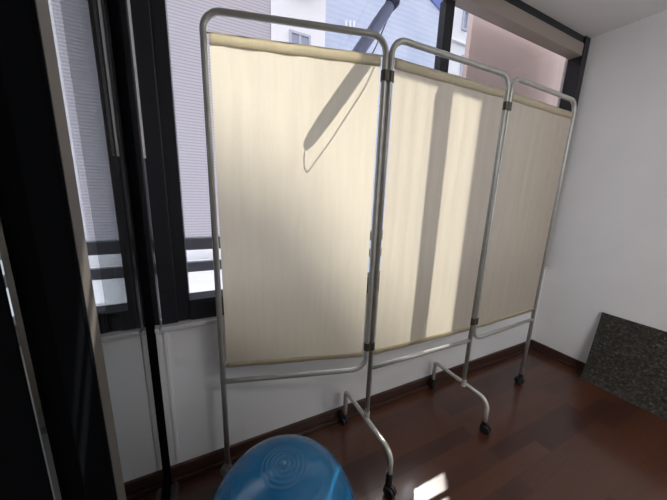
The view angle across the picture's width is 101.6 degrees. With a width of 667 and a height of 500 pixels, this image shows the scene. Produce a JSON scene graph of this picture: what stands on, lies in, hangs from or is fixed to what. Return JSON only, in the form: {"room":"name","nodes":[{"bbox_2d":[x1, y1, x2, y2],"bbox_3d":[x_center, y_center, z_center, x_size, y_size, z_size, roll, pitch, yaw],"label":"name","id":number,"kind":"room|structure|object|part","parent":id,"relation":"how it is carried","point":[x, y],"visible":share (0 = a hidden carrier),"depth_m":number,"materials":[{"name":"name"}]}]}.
{"room":"examination room","nodes":[
{"label":"examination room","id":0,"kind":"room"},
{"bbox_2d":[21,269,545,499],"bbox_3d":[-0.444,0.603,1.269,4.633,0.688,0.140,-4,13,-26],"label":"wall","id":1,"kind":"structure","parent":0,"point":[256,408],"depth_m":1.23,"materials":[{"name":"white paint"}]},
{"bbox_2d":[0,0,113,499],"bbox_3d":[-0.185,0.069,-0.038,0.032,2.260,0.968,-4,13,-26],"label":"window frame","id":2,"kind":"structure","parent":1,"relation":"in","point":[36,253],"depth_m":0.33,"materials":[{"name":"black metal"}]},
{"bbox_2d":[12,0,161,354],"bbox_3d":[-1.553,-0.423,0.436,2.042,1.588,0.115,-4,13,-26],"label":"window","id":3,"kind":"structure","parent":1,"relation":"in","point":[112,319],"depth_m":0.92,"materials":[{"name":"black metal"}]},
{"bbox_3d":[-1.563,0.353,0.566,2.042,0.016,0.040,-4,13,-26],"label":"sill","id":4,"kind":"part","parent":3,"relation":"part of","materials":[{"name":"silver metal"}]},
{"bbox_2d":[29,0,171,499],"bbox_3d":[-0.525,-0.086,0.643,0.032,2.260,0.582,-4,13,-26],"label":"door frame","id":5,"kind":"structure","parent":1,"relation":"in","point":[147,470],"depth_m":0.71,"materials":[{"name":"black metal"}]},
{"bbox_3d":[-0.526,-0.071,0.645,0.006,2.162,0.560,-4,13,-26],"label":"pane","id":6,"kind":"part","parent":5,"relation":"part of","materials":[{"name":"clear glass"}]},
{"bbox_2d":[170,481,178,499],"bbox_3d":[-0.234,1.168,0.256,0.050,0.014,1.986,-4,13,-26],"label":"trim","id":7,"kind":"structure","parent":1,"relation":"attached to","point":[174,487],"depth_m":1.10,"materials":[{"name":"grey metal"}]},
{"bbox_2d":[163,297,377,462],"bbox_3d":[-0.146,0.562,1.325,1.118,0.613,0.006,-4,13,-26],"label":"trim","id":8,"kind":"structure","parent":1,"relation":"attached to","point":[165,332],"depth_m":1.07,"materials":[{"name":"white paint"}]},
{"bbox_2d":[170,340,532,484],"bbox_3d":[-0.424,0.923,1.257,4.619,0.068,0.026,-4,13,-26],"label":"baseboard","id":9,"kind":"structure","parent":1,"relation":"attached to","point":[184,470],"depth_m":1.44,"materials":[{"name":"brown wood"}]},
{"bbox_2d":[127,0,590,331],"bbox_3d":[0.528,-0.566,1.447,2.582,1.588,0.120,-4,13,-26],"label":"window","id":10,"kind":"structure","parent":1,"relation":"in","point":[148,19],"depth_m":0.99,"materials":[{"name":"black metal"}]},
{"bbox_3d":[0.520,0.211,1.575,2.580,0.016,0.040,-4,13,-26],"label":"sill","id":11,"kind":"part","parent":10,"relation":"part of","materials":[{"name":"silver metal"}]},
{"bbox_2d":[352,0,399,53],"bbox_3d":[0.142,-0.809,1.047,0.436,0.790,0.160,-9,16,-41],"label":"pole","id":12,"kind":"object","parent":10,"relation":"hanging from","point":[380,20],"visible":0.26,"depth_m":1.00,"materials":[{"name":"grey metal"}]},
{"bbox_3d":[0.082,-0.684,1.022,0.314,0.551,0.031,-2,12,-17],"label":"cord","id":13,"kind":"part","parent":12,"relation":"part of","materials":[{"name":"blue plastic"}]},
{"bbox_3d":[0.560,-1.267,1.315,2.417,0.072,0.070,-4,13,-26],"label":"head rail","id":14,"kind":"part","parent":10,"relation":"part of","materials":[{"name":"beige"}]},
{"bbox_2d":[178,349,666,499],"bbox_3d":[0.412,1.336,-0.256,4.753,0.060,3.856,-4,13,-26],"label":"floor","id":15,"kind":"structure","parent":0,"point":[556,434],"depth_m":1.37,"materials":[{"name":"brown wood"}]},
{"bbox_2d":[212,434,354,499],"bbox_3d":[-0.152,0.827,0.820,0.451,0.454,0.451,-9,16,-42],"label":"exercise ball","id":16,"kind":"object","parent":15,"relation":"on","point":[289,466],"visible":1,"depth_m":0.78,"materials":[{"name":"blue plastic"}]},
{"bbox_2d":[199,7,576,499],"bbox_3d":[0.453,0.095,1.255,1.871,1.746,0.461,-4,13,-26],"label":"folding screen","id":17,"kind":"object","parent":15,"relation":"on","point":[475,170],"visible":1,"depth_m":1.07,"materials":[{"name":"cream cotton"},{"name":"grey metal"},{"name":"black rubber"}]},
{"bbox_3d":[-0.134,0.088,1.042,0.607,1.684,0.021,0,12,-11],"label":"panel frame","id":18,"kind":"part","parent":17,"relation":"part of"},
{"bbox_3d":[-0.128,-0.094,1.005,0.553,1.116,0.004,0,12,-11],"label":"fabric panel","id":19,"kind":"part","parent":17,"relation":"part of","materials":[{"name":"beige fabric"}]},
{"bbox_3d":[-0.109,-0.666,0.883,0.586,0.006,0.006,0,12,-11],"label":"hanging rod","id":20,"kind":"part","parent":17,"relation":"part of","materials":[{"name":"beige fabric"}]},
{"bbox_2d":[364,410,369,418],"bbox_3d":[0.153,0.754,1.244,0.027,0.038,0.026,-4,13,-26],"label":"joint","id":21,"kind":"object","parent":17,"relation":"attached to","point":[366,412],"depth_m":1.23,"materials":[{"name":"silver metal"}]},
{"bbox_3d":[0.462,0.003,1.219,0.647,1.552,0.021,-4,13,-25],"label":"panel frame","id":22,"kind":"part","parent":17,"relation":"part of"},
{"bbox_3d":[0.466,-0.114,1.196,0.593,1.116,0.005,-4,13,-24],"label":"fabric panel","id":23,"kind":"part","parent":17,"relation":"part of","materials":[{"name":"beige fabric"}]},
{"bbox_2d":[461,379,466,386],"bbox_3d":[0.721,0.735,1.507,0.027,0.038,0.026,-4,13,-26],"label":"joint","id":24,"kind":"object","parent":17,"relation":"attached to","point":[463,381],"depth_m":1.50,"materials":[{"name":"silver metal"}]},
{"bbox_3d":[1.028,-0.153,1.469,0.550,1.116,0.006,-4,13,-27],"label":"fabric panel","id":25,"kind":"part","parent":17,"relation":"part of","materials":[{"name":"beige fabric"}]},
{"bbox_3d":[1.023,0.029,1.507,0.604,1.685,0.021,-4,13,-27],"label":"panel frame","id":26,"kind":"part","parent":17,"relation":"part of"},
{"bbox_2d":[578,312,666,420],"bbox_3d":[1.993,0.756,1.450,0.108,0.474,1.002,-4,13,-26],"label":"stone slab","id":27,"kind":"object","parent":15,"relation":"on","point":[627,359],"visible":1,"depth_m":1.71,"materials":[{"name":"grey stone"}]},
{"bbox_2d":[521,0,666,37],"bbox_3d":[0.490,-0.970,-0.743,4.753,0.100,3.856,-4,13,-26],"label":"ceiling","id":28,"kind":"structure","parent":0,"point":[590,18],"depth_m":1.57,"materials":[{"name":"paint"}]},
{"bbox_2d":[532,10,666,362],"bbox_3d":[2.531,0.051,0.511,0.120,2.278,3.856,-4,13,-26],"label":"wall","id":29,"kind":"structure","parent":0,"point":[607,252],"depth_m":1.77,"materials":[{"name":"white paint"}]},
{"bbox_2d":[531,339,585,371],"bbox_3d":[2.460,1.150,0.646,0.026,0.068,3.716,-4,13,-26],"label":"baseboard","id":30,"kind":"structure","parent":29,"relation":"attached to","point":[563,358],"depth_m":2.09,"materials":[{"name":"brown wood"}]},
{"bbox_3d":[-9.178,1.340,42.103,100.000,0.200,78.700,-4,13,-26],"label":"ground","id":31,"kind":"structure","parent":0,"visible":0},
{"bbox_2d":[3,258,222,315],"bbox_3d":[-4.585,4.854,5.091,9.700,8.520,4.300,-4,13,-26],"label":"building","id":32,"kind":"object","parent":31,"relation":"on","point":[106,291],"visible":0.02,"depth_m":5.02,"materials":[{"name":"white"}]},
{"bbox_2d":[0,0,269,272],"bbox_3d":[-7.592,-0.003,7.556,10.940,16.800,4.100,-4,13,-26],"label":"striped building","id":33,"kind":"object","parent":31,"relation":"on","point":[75,53],"visible":0.13,"depth_m":6.28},
{"bbox_2d":[0,230,382,287],"bbox_3d":[-0.627,0.509,1.457,3.280,1.181,0.040,-4,13,-26],"label":"trim","id":34,"kind":"structure","parent":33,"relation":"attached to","point":[105,246],"depth_m":1.18,"materials":[{"name":"grey"}]},
{"bbox_3d":[-0.608,-0.038,1.342,3.280,0.063,0.040,-4,13,-26],"label":"handrail","id":35,"kind":"part","parent":34,"relation":"part of","materials":[{"name":"grey"}]},
{"bbox_3d":[-0.612,0.075,1.366,3.280,0.050,0.030,-4,13,-26],"label":"rail","id":36,"kind":"part","parent":34,"relation":"part of","materials":[{"name":"grey"}]},
{"bbox_2d":[270,0,325,46],"bbox_3d":[-1.871,-0.926,9.945,1.510,18.000,4.560,-4,13,-26],"label":"building","id":37,"kind":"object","parent":31,"relation":"on","point":[311,10],"visible":0.17,"depth_m":7.22,"materials":[{"name":"grey"}]},
{"bbox_3d":[-0.918,-5.246,7.404,0.480,1.040,0.010,-4,13,-26],"label":"pane","id":38,"kind":"part","parent":37,"relation":"part of","materials":[{"name":"blue"}]},
{"bbox_2d":[325,0,441,271],"bbox_3d":[1.324,-2.868,9.970,4.450,22.000,1.540,-4,13,-26],"label":"building","id":39,"kind":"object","parent":31,"relation":"on","point":[416,20],"visible":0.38,"depth_m":8.55,"materials":[{"name":"white"}]},
{"bbox_3d":[0.478,-6.454,7.879,0.310,0.400,0.030,-4,13,-26],"label":"trim","id":40,"kind":"part","parent":39,"relation":"part of","materials":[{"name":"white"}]},
{"bbox_2d":[448,7,468,76],"bbox_3d":[4.037,-0.758,12.642,2.450,16.950,3.080,-4,13,-26],"label":"building","id":41,"kind":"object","parent":31,"relation":"on","point":[461,17],"visible":0.12,"depth_m":9.65,"materials":[{"name":"grey"}]},
{"bbox_3d":[4.650,-8.101,9.618,0.160,0.480,0.010,-4,13,-26],"label":"pane","id":42,"kind":"part","parent":41,"relation":"part of","materials":[{"name":"blue glass"}]},
{"label":"outside","id":43,"kind":"structure","parent":0,"visible":0},
{"bbox_2d":[462,13,565,106],"bbox_3d":[2.019,-1.239,2.368,2.560,10.000,0.035,-4,13,-26],"label":"wall","id":44,"kind":"structure","parent":43,"point":[487,43],"depth_m":1.94,"materials":[{"name":"paint"}]}
]}

